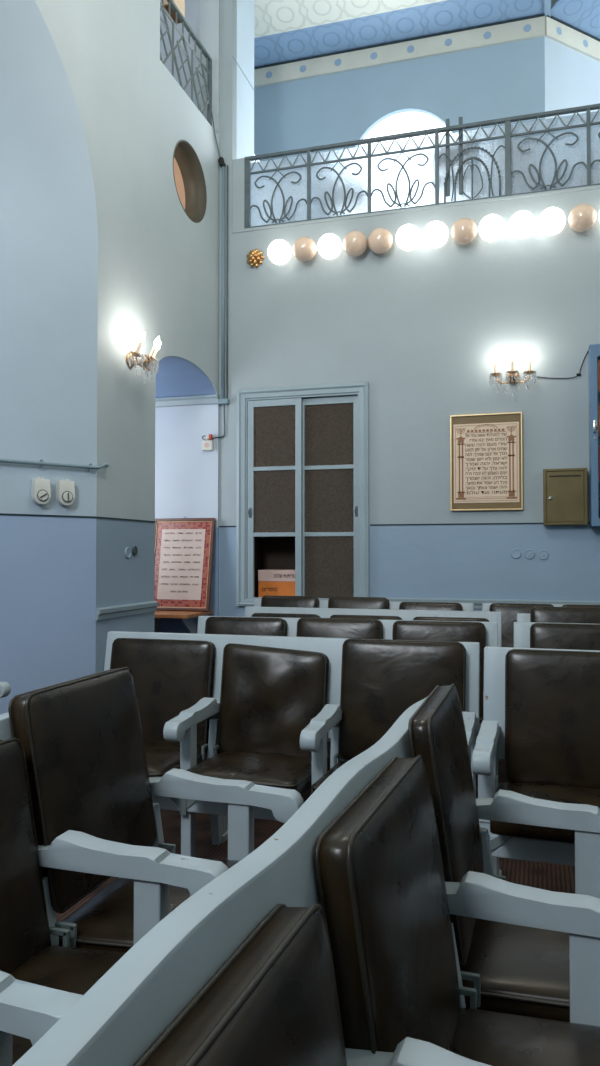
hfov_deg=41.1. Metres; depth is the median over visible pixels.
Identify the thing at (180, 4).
wooden box
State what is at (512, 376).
sconce
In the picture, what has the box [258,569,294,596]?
cardboard box
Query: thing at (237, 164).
trim
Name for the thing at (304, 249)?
globe lamp
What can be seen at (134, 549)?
wall switch
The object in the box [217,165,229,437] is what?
conduit
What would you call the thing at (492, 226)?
globe lamp
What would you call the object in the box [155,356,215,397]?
ceiling
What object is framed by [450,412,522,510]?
framed piece
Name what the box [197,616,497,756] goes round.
row of seats
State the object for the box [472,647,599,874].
row of seats
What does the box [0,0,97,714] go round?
wall niche
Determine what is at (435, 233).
globe lamp
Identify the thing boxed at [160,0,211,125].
gallery railing
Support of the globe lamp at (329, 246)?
attached to the wall at (425, 326)
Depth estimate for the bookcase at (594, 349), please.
6.77 m
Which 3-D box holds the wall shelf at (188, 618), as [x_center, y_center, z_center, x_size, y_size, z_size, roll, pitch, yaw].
[-1.327,0.922,7.765,0.785,0.315,0.590,0,-1,17]
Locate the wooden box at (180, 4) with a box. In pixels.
[163,0,184,23]
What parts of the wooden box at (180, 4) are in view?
board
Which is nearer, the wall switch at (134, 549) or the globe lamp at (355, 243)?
the wall switch at (134, 549)
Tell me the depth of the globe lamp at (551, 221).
6.93 m
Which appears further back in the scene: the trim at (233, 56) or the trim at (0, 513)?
the trim at (233, 56)
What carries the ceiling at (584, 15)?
attached to the wall at (572, 77)
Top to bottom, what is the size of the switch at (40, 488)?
0.187 m
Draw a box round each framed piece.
[155,518,215,611]
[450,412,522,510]
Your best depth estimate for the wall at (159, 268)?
6.36 m
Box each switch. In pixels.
[31,477,50,504]
[56,479,74,505]
[132,546,137,555]
[524,549,534,558]
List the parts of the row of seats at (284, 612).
backrest, backrest, backrest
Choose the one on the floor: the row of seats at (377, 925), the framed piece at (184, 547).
the row of seats at (377, 925)
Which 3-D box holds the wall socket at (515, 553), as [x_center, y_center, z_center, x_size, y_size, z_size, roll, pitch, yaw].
[1.927,0.184,7.138,0.090,0.090,0.009,0,-1,17]
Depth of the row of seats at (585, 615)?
4.79 m
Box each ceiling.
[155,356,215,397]
[254,0,445,37]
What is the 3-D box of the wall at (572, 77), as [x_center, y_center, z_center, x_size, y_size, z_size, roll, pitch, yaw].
[4.256,-4.472,10.087,3.400,3.020,0.100,1,-2,-30]
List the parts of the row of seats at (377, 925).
backrest, backrest, armrest, backrest, leg, leg, seat, armrest, seat, armrest, leg, leg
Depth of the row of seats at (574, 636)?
4.18 m
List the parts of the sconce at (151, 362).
plate, bulb, bulb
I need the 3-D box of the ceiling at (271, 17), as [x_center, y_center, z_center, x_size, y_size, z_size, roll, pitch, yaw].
[-0.146,-6.300,8.749,5.400,0.455,1.751,0,-1,17]
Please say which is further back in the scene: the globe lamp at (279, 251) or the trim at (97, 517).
the globe lamp at (279, 251)
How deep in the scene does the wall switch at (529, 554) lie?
7.10 m
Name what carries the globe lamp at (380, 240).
attached to the wall at (425, 326)
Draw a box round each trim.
[0,513,96,517]
[97,517,155,521]
[155,394,218,407]
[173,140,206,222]
[219,522,589,526]
[232,158,243,229]
[232,185,599,232]
[233,56,254,90]
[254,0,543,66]
[254,14,544,87]
[544,0,550,16]
[545,15,599,61]
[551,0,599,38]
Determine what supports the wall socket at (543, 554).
attached to the wall at (425, 326)
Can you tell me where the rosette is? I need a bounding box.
[246,248,263,266]
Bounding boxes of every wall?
[35,0,219,672]
[155,0,599,632]
[254,36,544,161]
[545,37,599,118]
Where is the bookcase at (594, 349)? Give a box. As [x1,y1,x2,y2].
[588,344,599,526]
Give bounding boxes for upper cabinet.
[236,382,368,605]
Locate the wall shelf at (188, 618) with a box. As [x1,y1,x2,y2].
[154,610,212,633]
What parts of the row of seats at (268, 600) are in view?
backrest, backrest, backrest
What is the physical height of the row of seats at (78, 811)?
0.970 m
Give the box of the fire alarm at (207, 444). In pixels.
[202,434,221,450]
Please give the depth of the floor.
3.43 m
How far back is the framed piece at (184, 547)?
7.91 m
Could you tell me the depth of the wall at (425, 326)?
7.42 m
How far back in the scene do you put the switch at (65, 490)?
5.55 m
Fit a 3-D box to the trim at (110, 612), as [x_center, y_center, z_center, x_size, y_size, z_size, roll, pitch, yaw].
[-1.319,0.597,6.183,0.040,0.090,0.920,0,-1,17]
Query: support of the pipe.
attached to the wall niche
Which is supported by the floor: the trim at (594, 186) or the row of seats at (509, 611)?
the row of seats at (509, 611)
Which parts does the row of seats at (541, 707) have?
leg, armrest, leg, seat, backrest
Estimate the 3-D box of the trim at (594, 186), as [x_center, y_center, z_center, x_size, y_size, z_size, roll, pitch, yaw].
[2.464,-3.032,7.122,6.530,0.030,0.142,0,-1,17]
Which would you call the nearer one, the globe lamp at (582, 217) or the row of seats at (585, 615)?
the row of seats at (585, 615)
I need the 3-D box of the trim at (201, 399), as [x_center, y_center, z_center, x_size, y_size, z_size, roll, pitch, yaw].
[-1.884,-1.324,8.271,2.237,0.090,0.060,0,-1,17]
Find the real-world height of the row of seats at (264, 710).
0.930 m
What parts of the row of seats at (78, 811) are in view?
leg, backrest, armrest, leg, seat, backrest, armrest, seat, leg, leg, armrest, leg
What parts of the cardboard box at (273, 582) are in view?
lid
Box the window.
[359,112,450,211]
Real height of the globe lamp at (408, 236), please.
0.233 m
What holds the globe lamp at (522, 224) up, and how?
attached to the wall at (425, 326)
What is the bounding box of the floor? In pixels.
[55,739,574,921]
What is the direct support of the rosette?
attached to the wall at (425, 326)
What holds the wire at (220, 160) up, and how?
hanging from the wall at (159, 268)
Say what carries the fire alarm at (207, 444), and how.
attached to the wall at (425, 326)
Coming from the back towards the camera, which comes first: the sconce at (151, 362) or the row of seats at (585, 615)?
the sconce at (151, 362)
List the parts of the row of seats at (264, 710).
backrest, seat, leg, armrest, leg, seat, backrest, leg, armrest, seat, leg, backrest, armrest, leg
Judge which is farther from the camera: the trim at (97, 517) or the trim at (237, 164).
the trim at (237, 164)
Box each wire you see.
[206,102,225,166]
[536,351,587,378]
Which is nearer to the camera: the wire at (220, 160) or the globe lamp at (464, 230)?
the globe lamp at (464, 230)
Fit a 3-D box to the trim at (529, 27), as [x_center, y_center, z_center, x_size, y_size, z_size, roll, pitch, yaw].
[0.469,-5.821,9.892,4.895,0.232,0.050,0,-1,17]
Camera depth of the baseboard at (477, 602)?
7.18 m
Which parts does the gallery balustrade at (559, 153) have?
post, frosted pane, post, frosted pane, post, frosted pane, handrail, post, frosted pane, post, frosted pane, post, frosted pane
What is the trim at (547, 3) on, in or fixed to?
attached to the wall at (572, 77)
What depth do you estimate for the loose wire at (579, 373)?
7.02 m
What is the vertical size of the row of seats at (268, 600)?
0.955 m
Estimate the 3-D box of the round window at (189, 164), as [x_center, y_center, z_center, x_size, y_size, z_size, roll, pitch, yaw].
[-1.113,-3.235,7.408,0.221,0.694,0.744,0,-1,17]
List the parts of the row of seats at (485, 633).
backrest, backrest, backrest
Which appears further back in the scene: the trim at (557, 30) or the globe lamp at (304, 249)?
the trim at (557, 30)
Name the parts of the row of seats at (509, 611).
backrest, backrest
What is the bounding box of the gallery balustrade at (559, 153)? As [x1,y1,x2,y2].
[244,103,599,228]
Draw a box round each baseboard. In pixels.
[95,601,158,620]
[387,598,599,608]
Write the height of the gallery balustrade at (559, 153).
0.825 m
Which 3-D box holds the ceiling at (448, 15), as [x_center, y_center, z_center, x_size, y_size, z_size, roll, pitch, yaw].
[0.168,-6.003,9.788,5.400,0.128,0.442,0,-1,17]
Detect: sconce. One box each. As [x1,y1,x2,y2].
[127,332,160,383]
[489,352,536,396]
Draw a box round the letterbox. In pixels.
[543,468,587,524]
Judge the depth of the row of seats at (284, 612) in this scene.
5.25 m
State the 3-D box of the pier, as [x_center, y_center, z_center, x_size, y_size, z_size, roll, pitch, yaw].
[-0.777,-4.800,8.472,0.430,3.600,0.520,0,-1,17]
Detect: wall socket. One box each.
[125,547,130,557]
[511,549,520,558]
[538,550,548,559]
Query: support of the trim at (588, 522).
attached to the wall at (425, 326)
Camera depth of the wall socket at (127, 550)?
6.19 m
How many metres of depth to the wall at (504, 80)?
9.69 m
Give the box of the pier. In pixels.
[237,0,253,162]
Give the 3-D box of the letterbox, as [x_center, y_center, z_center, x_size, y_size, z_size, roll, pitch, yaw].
[2.313,-0.314,6.982,0.364,0.490,0.120,0,-1,17]
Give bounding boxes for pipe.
[0,459,108,470]
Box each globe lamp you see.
[268,239,290,264]
[292,236,316,261]
[317,233,341,258]
[343,230,367,256]
[368,227,392,253]
[396,224,420,250]
[423,221,448,247]
[451,217,476,244]
[479,214,504,241]
[509,211,535,238]
[538,207,565,234]
[568,203,596,231]
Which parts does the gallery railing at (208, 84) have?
handrail, post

